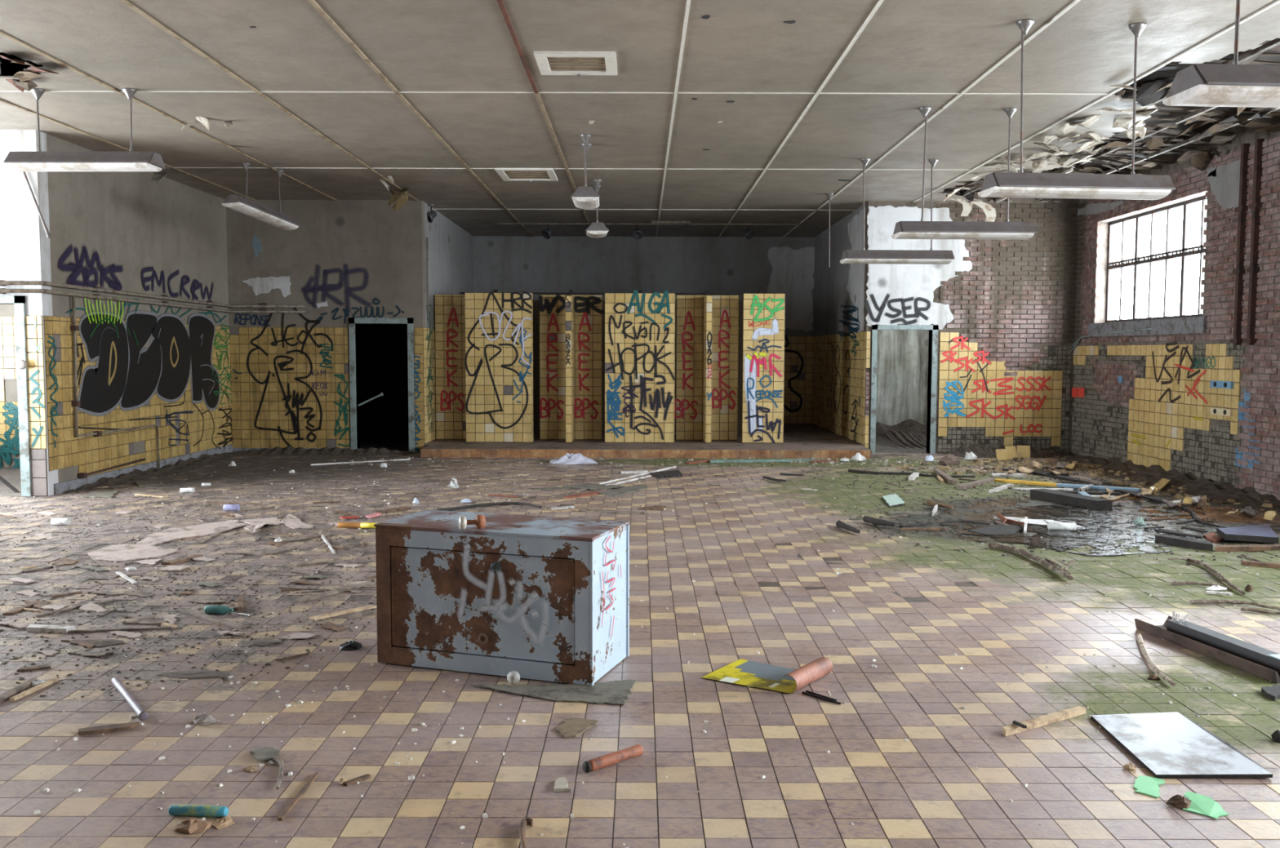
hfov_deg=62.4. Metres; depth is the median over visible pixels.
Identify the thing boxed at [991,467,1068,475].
plank
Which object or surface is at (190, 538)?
chip
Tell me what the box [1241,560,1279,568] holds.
batten
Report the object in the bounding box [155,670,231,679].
heap
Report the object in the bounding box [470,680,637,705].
board
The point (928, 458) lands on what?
lump
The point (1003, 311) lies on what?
wall
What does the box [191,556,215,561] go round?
chip
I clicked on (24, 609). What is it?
splinter
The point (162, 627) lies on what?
slat
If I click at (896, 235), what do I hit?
diffuser
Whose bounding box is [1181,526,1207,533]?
splinter
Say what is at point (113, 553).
flake
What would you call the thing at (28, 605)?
lath
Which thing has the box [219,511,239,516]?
chip
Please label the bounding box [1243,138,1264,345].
channel
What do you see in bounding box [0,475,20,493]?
bar
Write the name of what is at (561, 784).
chip
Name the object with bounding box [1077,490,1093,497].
wood block
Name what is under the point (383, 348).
wall
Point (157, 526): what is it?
chip
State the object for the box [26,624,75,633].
wood block
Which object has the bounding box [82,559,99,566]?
chip
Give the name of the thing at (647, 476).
lath
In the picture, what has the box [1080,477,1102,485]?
lath
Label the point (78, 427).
pipe
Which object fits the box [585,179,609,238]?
light
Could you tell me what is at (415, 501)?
plastic cup
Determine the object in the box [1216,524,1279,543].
slate board
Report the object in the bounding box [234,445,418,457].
soil
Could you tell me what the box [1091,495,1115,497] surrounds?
lath
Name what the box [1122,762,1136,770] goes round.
lump
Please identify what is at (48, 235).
stay
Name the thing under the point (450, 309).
wall
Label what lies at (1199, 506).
shard
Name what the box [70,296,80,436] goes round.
pipe
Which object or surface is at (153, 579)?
chip
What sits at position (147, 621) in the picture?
chip
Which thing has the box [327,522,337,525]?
chip
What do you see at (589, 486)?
board
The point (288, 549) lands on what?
lath
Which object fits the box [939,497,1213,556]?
puddle
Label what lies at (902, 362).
wall
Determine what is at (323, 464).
lath
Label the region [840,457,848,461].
lump
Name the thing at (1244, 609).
branch
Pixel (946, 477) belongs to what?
board
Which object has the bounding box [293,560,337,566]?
lath
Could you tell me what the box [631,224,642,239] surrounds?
floodlight
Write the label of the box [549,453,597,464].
plastic bag
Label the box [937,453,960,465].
lump
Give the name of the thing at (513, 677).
cap
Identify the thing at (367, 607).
plank
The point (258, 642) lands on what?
heap
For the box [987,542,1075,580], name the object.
branch
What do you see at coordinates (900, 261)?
diffuser
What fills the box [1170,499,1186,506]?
slab
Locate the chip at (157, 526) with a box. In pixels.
[154,525,164,529]
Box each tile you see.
[995,448,1008,460]
[1004,445,1017,458]
[1017,445,1030,457]
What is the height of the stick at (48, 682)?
0.015 m
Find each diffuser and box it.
[1,162,162,171]
[221,202,298,230]
[571,196,599,209]
[586,231,608,238]
[840,258,951,264]
[891,231,1034,239]
[977,186,1171,199]
[1162,84,1279,107]
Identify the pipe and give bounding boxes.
[0,280,308,307]
[0,288,309,313]
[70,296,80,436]
[75,424,159,467]
[77,458,145,478]
[78,426,131,431]
[111,677,148,720]
[129,416,177,420]
[426,237,428,313]
[582,744,643,773]
[1071,328,1152,351]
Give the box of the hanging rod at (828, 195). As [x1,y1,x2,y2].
[825,193,833,267]
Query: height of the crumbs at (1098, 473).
0.055 m
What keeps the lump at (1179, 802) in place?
on the floor
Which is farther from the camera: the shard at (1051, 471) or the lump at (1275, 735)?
the shard at (1051, 471)
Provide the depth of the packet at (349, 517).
10.05 m
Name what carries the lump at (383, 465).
on the floor
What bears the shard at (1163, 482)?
on the floor
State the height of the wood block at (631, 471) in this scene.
0.030 m
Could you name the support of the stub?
on the floor
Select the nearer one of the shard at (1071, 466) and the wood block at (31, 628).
the wood block at (31, 628)
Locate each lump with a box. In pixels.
[124,566,137,570]
[173,817,211,834]
[193,711,216,724]
[211,815,235,829]
[227,461,235,466]
[243,764,257,772]
[266,760,275,764]
[274,537,281,542]
[338,777,348,785]
[380,462,386,467]
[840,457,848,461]
[849,453,866,461]
[924,454,933,461]
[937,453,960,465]
[964,452,977,460]
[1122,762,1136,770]
[1147,674,1160,679]
[1165,794,1191,808]
[1205,585,1226,590]
[1244,584,1253,591]
[1271,729,1279,742]
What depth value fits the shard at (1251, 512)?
10.29 m
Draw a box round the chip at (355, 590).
[345,587,362,593]
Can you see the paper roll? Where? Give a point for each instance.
(1051, 526)
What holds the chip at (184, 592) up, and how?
on the floor
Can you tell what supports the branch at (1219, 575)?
on the floor
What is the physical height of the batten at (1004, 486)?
0.030 m
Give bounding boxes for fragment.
[82,489,118,497]
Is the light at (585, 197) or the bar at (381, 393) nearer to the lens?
the light at (585, 197)
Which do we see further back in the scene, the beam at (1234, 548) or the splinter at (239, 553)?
the beam at (1234, 548)
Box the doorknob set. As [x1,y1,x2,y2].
[458,514,485,529]
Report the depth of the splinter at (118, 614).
6.32 m
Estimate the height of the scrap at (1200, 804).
0.016 m
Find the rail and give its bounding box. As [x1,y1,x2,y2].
[459,289,778,295]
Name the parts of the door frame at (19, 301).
knob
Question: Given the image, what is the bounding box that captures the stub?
[237,595,243,611]
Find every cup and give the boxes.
[201,483,210,486]
[412,497,419,503]
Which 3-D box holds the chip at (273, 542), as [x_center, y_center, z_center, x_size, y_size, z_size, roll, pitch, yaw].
[-2.982,0.986,8.716,0.138,0.009,0.301,-3,5,-36]
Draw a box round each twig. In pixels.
[276,652,309,661]
[342,773,371,786]
[1013,720,1026,728]
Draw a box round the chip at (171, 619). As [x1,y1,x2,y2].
[161,614,177,623]
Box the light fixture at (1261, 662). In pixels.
[1134,611,1279,683]
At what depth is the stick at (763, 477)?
13.06 m
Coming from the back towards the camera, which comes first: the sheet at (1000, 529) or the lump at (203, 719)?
the sheet at (1000, 529)
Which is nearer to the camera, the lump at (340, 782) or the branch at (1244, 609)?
the lump at (340, 782)
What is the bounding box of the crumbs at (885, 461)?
[301,457,972,467]
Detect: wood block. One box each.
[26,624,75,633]
[621,470,647,474]
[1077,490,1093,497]
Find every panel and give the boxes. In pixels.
[881,493,905,507]
[1090,711,1272,778]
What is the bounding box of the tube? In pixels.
[168,804,228,817]
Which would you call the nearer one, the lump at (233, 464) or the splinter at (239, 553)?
the splinter at (239, 553)
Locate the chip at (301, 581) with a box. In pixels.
[288,579,319,585]
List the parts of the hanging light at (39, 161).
rod, rod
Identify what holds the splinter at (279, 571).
on the floor
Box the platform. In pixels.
[421,423,871,458]
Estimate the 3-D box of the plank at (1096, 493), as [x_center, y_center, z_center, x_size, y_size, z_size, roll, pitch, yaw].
[5.019,0.778,11.940,0.793,0.030,0.080,1,4,16]
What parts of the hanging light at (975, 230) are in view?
rod, rod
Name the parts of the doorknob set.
knob, knob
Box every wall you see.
[0,129,58,496]
[0,304,20,468]
[43,133,232,482]
[226,200,425,452]
[358,324,408,437]
[422,202,473,444]
[434,294,466,439]
[464,289,785,443]
[473,235,814,423]
[811,203,866,444]
[862,182,1079,453]
[875,329,928,426]
[1071,111,1279,500]
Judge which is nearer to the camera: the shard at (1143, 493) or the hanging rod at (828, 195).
the shard at (1143, 493)
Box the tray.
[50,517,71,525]
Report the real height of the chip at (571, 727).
0.008 m
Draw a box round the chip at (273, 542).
[266,540,284,546]
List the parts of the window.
frame, frame, frame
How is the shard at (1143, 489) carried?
on the floor
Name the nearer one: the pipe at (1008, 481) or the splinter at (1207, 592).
the splinter at (1207, 592)
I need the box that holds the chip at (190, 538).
[181,536,199,540]
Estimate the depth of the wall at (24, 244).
11.42 m
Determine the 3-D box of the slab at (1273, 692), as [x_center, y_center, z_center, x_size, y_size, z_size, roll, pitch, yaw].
[2.974,1.253,4.930,0.138,0.020,0.181,0,4,0]
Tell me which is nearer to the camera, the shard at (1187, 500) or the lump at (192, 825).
the lump at (192, 825)
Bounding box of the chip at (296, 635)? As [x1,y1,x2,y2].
[279,632,319,639]
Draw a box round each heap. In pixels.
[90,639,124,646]
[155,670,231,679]
[242,639,283,646]
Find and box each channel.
[1229,143,1249,345]
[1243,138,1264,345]
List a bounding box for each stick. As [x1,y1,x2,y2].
[0,677,36,703]
[9,677,57,701]
[277,772,318,821]
[436,502,541,511]
[518,817,533,847]
[762,475,786,481]
[926,500,953,508]
[932,504,937,515]
[996,512,1024,524]
[1023,516,1027,533]
[1106,493,1129,500]
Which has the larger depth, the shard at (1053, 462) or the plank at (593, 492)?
the shard at (1053, 462)
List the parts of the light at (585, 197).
rod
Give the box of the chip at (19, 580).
[4,577,36,583]
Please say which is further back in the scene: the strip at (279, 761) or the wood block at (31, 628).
the wood block at (31, 628)
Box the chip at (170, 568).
[157,565,190,571]
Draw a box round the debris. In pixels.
[0,457,760,701]
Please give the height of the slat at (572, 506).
0.020 m
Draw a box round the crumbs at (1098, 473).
[888,457,1279,516]
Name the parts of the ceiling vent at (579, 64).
frame, frame, grille plate, frame, frame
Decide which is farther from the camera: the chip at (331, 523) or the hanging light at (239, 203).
the hanging light at (239, 203)
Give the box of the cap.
[506,671,519,684]
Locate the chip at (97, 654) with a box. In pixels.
[67,651,112,657]
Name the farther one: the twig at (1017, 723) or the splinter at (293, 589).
the splinter at (293, 589)
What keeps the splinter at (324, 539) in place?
on the floor
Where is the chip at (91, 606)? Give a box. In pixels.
[79,601,106,613]
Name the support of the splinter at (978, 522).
on the puddle
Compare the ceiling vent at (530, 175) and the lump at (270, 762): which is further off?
the ceiling vent at (530, 175)
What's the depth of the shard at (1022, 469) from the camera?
13.89 m
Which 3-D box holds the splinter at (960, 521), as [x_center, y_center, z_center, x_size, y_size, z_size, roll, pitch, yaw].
[2.950,0.918,9.919,0.306,0.014,0.020,-2,4,-25]
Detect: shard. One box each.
[1017,466,1033,473]
[1031,461,1041,467]
[1041,466,1054,469]
[1048,459,1057,466]
[1049,469,1060,475]
[1056,461,1067,468]
[1065,462,1075,469]
[1100,492,1110,498]
[1105,486,1112,493]
[1133,492,1142,497]
[1138,485,1148,491]
[1138,488,1155,495]
[1148,486,1158,494]
[1152,478,1170,490]
[1162,499,1177,506]
[1175,500,1182,507]
[1183,497,1193,505]
[1191,495,1202,503]
[1195,504,1203,509]
[1197,498,1205,507]
[1225,509,1239,515]
[1240,506,1251,512]
[1244,506,1257,515]
[1263,511,1276,520]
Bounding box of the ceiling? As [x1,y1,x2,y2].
[0,0,1279,237]
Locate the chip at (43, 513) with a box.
[34,511,58,515]
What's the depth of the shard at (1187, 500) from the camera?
11.01 m
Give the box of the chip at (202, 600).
[188,595,225,604]
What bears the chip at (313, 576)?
on the floor
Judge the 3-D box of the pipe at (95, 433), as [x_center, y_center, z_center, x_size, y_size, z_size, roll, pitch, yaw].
[-6.436,0.349,13.104,0.070,0.604,2.052,0,4,0]
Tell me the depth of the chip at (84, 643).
5.74 m
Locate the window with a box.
[1105,195,1207,322]
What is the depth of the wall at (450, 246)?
17.83 m
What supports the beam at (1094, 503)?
on the floor
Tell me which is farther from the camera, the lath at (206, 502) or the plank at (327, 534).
the lath at (206, 502)
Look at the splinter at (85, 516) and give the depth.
10.00 m
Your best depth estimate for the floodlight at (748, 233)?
19.39 m
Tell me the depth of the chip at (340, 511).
10.37 m
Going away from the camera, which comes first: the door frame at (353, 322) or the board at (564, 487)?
the board at (564, 487)
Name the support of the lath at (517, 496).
on the floor
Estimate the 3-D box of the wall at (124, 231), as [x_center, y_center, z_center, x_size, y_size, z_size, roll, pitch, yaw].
[-6.563,-1.515,14.145,0.227,4.250,5.387,0,4,0]
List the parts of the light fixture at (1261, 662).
label plate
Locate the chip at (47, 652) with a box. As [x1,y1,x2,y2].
[37,649,58,656]
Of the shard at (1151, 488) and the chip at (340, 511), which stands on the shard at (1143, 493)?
the shard at (1151, 488)
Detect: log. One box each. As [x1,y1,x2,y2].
[835,520,860,533]
[862,515,896,526]
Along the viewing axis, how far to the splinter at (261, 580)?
7.23 m
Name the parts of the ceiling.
panel, panel, panel, panel, panel, panel, panel, panel, panel, panel, panel, panel, panel, panel, panel, panel, panel, panel, panel, panel, panel, panel, panel, panel, panel, panel, panel, panel, panel, panel, panel, panel, panel, panel, panel, panel, panel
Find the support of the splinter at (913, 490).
on the floor
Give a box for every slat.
[17,665,50,671]
[68,626,173,633]
[161,555,203,564]
[279,586,333,591]
[550,505,573,510]
[554,497,570,502]
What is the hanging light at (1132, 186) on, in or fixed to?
hanging from the ceiling
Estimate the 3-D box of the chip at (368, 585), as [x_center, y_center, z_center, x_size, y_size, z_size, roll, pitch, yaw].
[-1.893,1.094,7.146,0.115,0.011,0.232,-4,5,-44]
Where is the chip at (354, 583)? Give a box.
[342,581,369,586]
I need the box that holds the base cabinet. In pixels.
[373,510,629,685]
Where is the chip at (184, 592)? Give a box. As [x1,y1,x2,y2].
[179,590,194,595]
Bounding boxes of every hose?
[848,469,975,477]
[1166,504,1226,528]
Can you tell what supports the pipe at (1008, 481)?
on the floor
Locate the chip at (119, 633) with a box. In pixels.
[106,631,146,638]
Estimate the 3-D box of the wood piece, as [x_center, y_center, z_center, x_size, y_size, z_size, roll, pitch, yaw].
[-2.226,1.276,4.424,0.230,0.016,0.049,-1,4,-22]
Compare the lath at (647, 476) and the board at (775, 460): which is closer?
the lath at (647, 476)
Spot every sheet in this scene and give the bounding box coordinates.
[701,657,832,693]
[968,524,1023,535]
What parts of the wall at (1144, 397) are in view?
red panel, red panel, sill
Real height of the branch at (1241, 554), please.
0.019 m
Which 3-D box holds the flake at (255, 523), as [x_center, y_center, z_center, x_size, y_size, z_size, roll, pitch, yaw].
[-3.404,0.912,9.570,0.368,0.040,0.937,-2,4,-24]
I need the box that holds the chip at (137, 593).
[126,590,155,596]
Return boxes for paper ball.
[31,679,44,686]
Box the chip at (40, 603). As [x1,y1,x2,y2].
[25,600,50,609]
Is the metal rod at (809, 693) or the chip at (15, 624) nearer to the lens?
the metal rod at (809, 693)
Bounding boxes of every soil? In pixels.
[62,452,239,493]
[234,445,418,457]
[875,419,926,448]
[943,444,1075,458]
[1046,455,1279,512]
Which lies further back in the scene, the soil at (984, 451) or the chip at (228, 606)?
the soil at (984, 451)
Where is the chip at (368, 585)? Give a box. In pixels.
[347,583,376,587]
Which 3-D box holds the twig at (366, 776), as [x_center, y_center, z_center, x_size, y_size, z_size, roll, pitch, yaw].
[-1.045,1.316,3.904,0.018,0.012,0.111,3,5,41]
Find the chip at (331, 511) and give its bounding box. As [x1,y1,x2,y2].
[326,509,336,515]
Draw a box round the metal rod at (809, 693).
[801,690,840,704]
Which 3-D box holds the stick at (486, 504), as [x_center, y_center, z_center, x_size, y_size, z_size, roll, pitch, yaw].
[-1.550,0.839,10.720,1.048,0.040,0.376,-1,4,-16]
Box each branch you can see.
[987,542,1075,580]
[1135,633,1175,686]
[1168,557,1245,595]
[1170,581,1228,587]
[1190,599,1279,610]
[1240,553,1262,561]
[1240,607,1279,614]
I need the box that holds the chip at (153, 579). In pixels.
[140,577,159,581]
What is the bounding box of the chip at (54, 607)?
[38,604,68,610]
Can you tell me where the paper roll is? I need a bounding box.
[1047,522,1076,530]
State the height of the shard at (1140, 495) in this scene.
0.063 m
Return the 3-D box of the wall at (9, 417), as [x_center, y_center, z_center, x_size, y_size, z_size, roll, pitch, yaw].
[-7.936,-1.334,14.334,2.520,4.044,0.220,0,4,0]
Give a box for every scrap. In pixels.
[460,498,471,502]
[1133,775,1164,798]
[1182,791,1228,819]
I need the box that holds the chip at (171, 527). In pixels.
[160,527,177,532]
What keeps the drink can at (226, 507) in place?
on the floor
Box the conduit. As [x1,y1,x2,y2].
[497,221,799,225]
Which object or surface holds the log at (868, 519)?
on the floor
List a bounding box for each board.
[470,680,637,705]
[528,486,581,489]
[562,483,625,489]
[599,484,647,496]
[637,505,666,510]
[649,469,682,478]
[709,458,816,462]
[887,511,937,515]
[933,468,956,484]
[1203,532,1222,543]
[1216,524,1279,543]
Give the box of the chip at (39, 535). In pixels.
[29,533,57,539]
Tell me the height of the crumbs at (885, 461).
0.032 m
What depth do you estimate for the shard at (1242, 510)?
10.39 m
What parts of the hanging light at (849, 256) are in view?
rod, rod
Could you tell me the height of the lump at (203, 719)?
0.046 m
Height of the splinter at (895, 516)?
0.014 m
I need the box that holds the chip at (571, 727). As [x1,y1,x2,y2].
[555,717,598,737]
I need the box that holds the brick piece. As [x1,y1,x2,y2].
[1191,495,1207,504]
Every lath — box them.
[2,600,37,615]
[23,563,65,572]
[122,616,155,624]
[133,493,168,497]
[197,531,220,543]
[206,502,262,505]
[245,506,275,511]
[261,548,293,555]
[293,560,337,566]
[309,458,410,465]
[312,501,340,503]
[376,506,411,513]
[479,471,515,474]
[488,493,518,497]
[542,507,593,512]
[547,488,587,497]
[597,466,675,484]
[604,475,651,485]
[671,464,718,469]
[779,473,804,475]
[1012,488,1073,490]
[1078,484,1094,490]
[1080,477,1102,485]
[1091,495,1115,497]
[1155,529,1202,538]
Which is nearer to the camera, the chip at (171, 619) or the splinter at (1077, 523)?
the chip at (171, 619)
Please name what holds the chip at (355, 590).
on the floor
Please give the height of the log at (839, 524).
0.067 m
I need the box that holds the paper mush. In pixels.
[993,515,1083,527]
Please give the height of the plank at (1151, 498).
0.030 m
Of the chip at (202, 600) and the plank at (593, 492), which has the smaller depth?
the chip at (202, 600)
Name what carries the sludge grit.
on the floor
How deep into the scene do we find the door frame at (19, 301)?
11.47 m
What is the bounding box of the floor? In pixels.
[0,437,1279,847]
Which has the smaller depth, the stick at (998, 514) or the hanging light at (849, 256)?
the stick at (998, 514)
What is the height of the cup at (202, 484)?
0.040 m
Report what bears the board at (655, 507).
on the floor
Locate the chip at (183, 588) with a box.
[177,586,194,591]
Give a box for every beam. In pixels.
[1030,488,1112,510]
[1155,534,1213,551]
[1215,544,1279,551]
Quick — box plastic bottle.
[204,605,233,614]
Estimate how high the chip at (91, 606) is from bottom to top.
0.016 m
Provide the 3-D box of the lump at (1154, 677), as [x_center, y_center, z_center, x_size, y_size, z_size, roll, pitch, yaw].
[2.512,1.235,5.159,0.059,0.022,0.034,2,4,25]
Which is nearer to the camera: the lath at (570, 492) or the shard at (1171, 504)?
the shard at (1171, 504)
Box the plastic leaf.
[447,477,458,488]
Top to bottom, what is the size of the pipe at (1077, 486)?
0.030 m
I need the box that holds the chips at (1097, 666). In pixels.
[835,534,1279,749]
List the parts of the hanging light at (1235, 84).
rod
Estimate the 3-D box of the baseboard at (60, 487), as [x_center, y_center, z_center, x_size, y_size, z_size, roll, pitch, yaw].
[-6.471,0.550,14.221,0.020,0.120,5.100,0,4,0]
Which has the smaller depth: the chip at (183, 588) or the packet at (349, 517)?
the chip at (183, 588)
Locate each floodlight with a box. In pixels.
[426,204,436,222]
[541,224,552,239]
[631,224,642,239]
[743,225,754,239]
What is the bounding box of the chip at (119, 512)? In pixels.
[114,511,133,514]
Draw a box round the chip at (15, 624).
[0,621,34,628]
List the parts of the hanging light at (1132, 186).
rod, rod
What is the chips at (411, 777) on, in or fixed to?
on the floor
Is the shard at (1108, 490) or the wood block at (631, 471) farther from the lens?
the wood block at (631, 471)
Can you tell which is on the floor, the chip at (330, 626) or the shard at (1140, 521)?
the chip at (330, 626)
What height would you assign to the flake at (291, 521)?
0.030 m
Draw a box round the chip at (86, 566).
[79,564,109,572]
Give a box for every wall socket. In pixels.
[1209,380,1234,388]
[1209,407,1233,416]
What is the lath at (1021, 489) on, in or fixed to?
on the floor
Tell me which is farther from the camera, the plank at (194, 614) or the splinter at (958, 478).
the splinter at (958, 478)
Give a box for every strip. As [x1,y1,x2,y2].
[236,613,249,616]
[271,755,284,789]
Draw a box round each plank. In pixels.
[178,609,246,629]
[281,533,333,542]
[293,581,376,603]
[309,605,376,620]
[344,611,376,618]
[564,491,599,498]
[568,507,644,514]
[685,458,713,464]
[809,460,838,462]
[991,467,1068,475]
[991,473,1026,476]
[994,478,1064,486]
[1031,471,1106,485]
[1053,489,1121,495]
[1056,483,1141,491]
[1114,488,1168,503]
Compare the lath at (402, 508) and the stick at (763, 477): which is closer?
the lath at (402, 508)
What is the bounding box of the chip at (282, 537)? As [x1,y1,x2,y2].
[266,534,293,539]
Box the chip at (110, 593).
[86,591,124,595]
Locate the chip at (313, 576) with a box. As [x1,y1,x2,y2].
[299,574,332,578]
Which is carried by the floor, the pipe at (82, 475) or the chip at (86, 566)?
the chip at (86, 566)
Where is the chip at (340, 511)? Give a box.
[335,510,350,515]
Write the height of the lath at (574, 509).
0.015 m
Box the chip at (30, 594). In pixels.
[13,591,40,597]
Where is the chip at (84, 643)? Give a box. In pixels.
[61,639,103,648]
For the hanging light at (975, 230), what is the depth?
10.19 m
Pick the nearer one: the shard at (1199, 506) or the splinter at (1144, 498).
the shard at (1199, 506)
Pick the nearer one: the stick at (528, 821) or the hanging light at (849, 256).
the stick at (528, 821)
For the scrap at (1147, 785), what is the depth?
3.88 m
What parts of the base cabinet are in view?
frame rail, frame rail, door, plate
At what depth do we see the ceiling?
9.82 m
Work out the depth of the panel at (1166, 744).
4.22 m
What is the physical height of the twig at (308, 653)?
0.008 m
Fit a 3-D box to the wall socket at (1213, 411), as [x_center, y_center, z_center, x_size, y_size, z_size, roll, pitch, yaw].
[6.816,-0.143,12.341,0.048,0.081,0.488,0,4,0]
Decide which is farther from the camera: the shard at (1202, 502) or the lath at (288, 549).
the shard at (1202, 502)
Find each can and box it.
[179,487,195,493]
[222,504,239,511]
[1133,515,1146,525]
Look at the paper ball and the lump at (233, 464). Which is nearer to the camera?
the paper ball
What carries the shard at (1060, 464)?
on the floor
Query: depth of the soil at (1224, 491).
12.65 m
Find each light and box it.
[1,88,165,171]
[221,162,301,230]
[569,133,600,209]
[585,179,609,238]
[840,158,954,264]
[891,106,1038,239]
[977,18,1176,199]
[1162,0,1279,107]
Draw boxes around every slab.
[134,479,164,487]
[908,471,919,480]
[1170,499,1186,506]
[1261,684,1279,700]
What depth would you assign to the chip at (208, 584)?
7.17 m
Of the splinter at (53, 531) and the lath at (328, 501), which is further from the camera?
the lath at (328, 501)
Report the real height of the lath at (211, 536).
0.012 m
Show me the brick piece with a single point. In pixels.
(1204, 497)
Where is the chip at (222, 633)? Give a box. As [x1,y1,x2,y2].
[216,631,245,635]
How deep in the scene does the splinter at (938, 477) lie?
13.16 m
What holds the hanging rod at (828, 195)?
hanging from the ceiling
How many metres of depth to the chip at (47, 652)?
5.56 m
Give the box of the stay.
[22,171,51,238]
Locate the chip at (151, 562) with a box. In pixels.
[135,559,161,564]
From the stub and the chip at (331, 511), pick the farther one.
the chip at (331, 511)
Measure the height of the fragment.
0.012 m
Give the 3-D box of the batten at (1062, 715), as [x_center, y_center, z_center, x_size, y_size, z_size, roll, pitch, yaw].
[1.735,1.272,4.534,0.531,0.028,0.034,-2,5,-32]
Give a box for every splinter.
[0,514,17,518]
[20,565,37,569]
[22,608,42,612]
[51,591,82,597]
[53,531,73,533]
[74,564,88,568]
[84,515,111,520]
[115,571,137,583]
[115,613,131,617]
[160,622,177,627]
[225,552,256,555]
[245,579,264,585]
[273,569,308,574]
[275,532,291,536]
[280,588,301,591]
[301,589,324,593]
[319,532,335,553]
[322,543,342,549]
[884,514,907,518]
[898,522,932,527]
[905,488,919,493]
[936,475,943,482]
[940,520,967,523]
[958,478,977,480]
[962,520,990,524]
[1053,520,1084,524]
[1129,497,1145,500]
[1142,526,1164,528]
[1150,517,1177,520]
[1176,519,1195,524]
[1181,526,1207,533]
[1206,591,1232,595]
[1216,499,1234,503]
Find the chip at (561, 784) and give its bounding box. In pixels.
[553,777,570,791]
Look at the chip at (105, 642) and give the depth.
5.73 m
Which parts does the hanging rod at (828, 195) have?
rod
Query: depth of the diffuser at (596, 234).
14.53 m
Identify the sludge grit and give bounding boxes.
[800,458,1279,565]
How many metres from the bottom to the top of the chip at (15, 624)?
0.017 m
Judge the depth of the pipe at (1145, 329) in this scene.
15.28 m
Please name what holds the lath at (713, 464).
on the floor
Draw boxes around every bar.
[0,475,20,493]
[358,392,383,406]
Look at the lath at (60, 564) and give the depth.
7.70 m
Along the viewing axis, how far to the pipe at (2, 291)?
13.42 m
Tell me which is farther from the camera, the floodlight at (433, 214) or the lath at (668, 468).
the floodlight at (433, 214)
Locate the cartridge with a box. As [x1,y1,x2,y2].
[337,522,377,528]
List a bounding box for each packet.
[339,515,358,519]
[365,512,381,518]
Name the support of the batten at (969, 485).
on the floor
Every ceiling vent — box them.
[494,168,557,182]
[533,51,617,76]
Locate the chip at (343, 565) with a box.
[333,564,361,567]
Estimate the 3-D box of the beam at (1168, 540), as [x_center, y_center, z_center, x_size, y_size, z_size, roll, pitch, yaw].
[4.510,0.980,8.725,0.090,0.060,0.495,-2,5,-32]
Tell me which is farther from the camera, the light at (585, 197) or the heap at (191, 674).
the light at (585, 197)
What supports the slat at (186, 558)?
on the floor
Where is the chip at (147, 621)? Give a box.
[129,618,167,624]
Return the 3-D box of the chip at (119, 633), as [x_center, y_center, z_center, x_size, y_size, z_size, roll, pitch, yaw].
[-2.893,1.177,5.905,0.245,0.010,0.095,1,4,17]
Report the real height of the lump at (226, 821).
0.017 m
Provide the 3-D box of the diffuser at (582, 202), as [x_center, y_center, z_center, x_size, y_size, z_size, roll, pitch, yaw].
[-0.613,-2.515,12.042,0.300,0.141,1.310,0,4,-2]
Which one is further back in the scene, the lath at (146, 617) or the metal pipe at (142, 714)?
the lath at (146, 617)
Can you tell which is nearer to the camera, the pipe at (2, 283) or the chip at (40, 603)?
the chip at (40, 603)
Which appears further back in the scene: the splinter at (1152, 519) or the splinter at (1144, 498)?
the splinter at (1144, 498)
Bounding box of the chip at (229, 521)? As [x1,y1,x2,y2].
[225,520,239,523]
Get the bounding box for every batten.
[900,527,946,530]
[956,477,995,489]
[988,483,1013,493]
[1002,706,1086,736]
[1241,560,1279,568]
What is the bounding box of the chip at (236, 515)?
[222,513,244,517]
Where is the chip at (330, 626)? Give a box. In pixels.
[320,622,346,631]
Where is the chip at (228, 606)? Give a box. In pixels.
[221,604,236,608]
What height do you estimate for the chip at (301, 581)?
0.017 m
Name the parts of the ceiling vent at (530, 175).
frame, frame, grille plate, frame, frame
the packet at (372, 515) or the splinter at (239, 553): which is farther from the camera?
the packet at (372, 515)
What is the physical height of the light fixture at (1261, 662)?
0.130 m
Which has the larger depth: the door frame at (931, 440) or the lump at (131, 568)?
the door frame at (931, 440)
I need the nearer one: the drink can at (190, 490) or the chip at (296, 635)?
the chip at (296, 635)
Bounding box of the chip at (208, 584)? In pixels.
[195,581,220,586]
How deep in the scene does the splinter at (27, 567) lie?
7.72 m
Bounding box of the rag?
[338,640,361,650]
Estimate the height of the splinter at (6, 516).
0.010 m
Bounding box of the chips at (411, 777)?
[0,464,1172,847]
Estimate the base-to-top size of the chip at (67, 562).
0.011 m
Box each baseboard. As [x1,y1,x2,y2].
[53,444,232,494]
[232,448,346,451]
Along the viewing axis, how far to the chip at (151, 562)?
7.94 m
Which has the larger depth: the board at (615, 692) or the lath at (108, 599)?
the lath at (108, 599)
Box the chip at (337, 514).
[323,512,347,517]
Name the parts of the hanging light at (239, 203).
rod, rod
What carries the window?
in the wall at (1144, 397)
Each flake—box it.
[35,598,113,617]
[87,544,177,562]
[135,521,246,546]
[240,517,283,532]
[249,746,279,760]
[281,513,313,528]
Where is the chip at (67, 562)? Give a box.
[52,558,79,565]

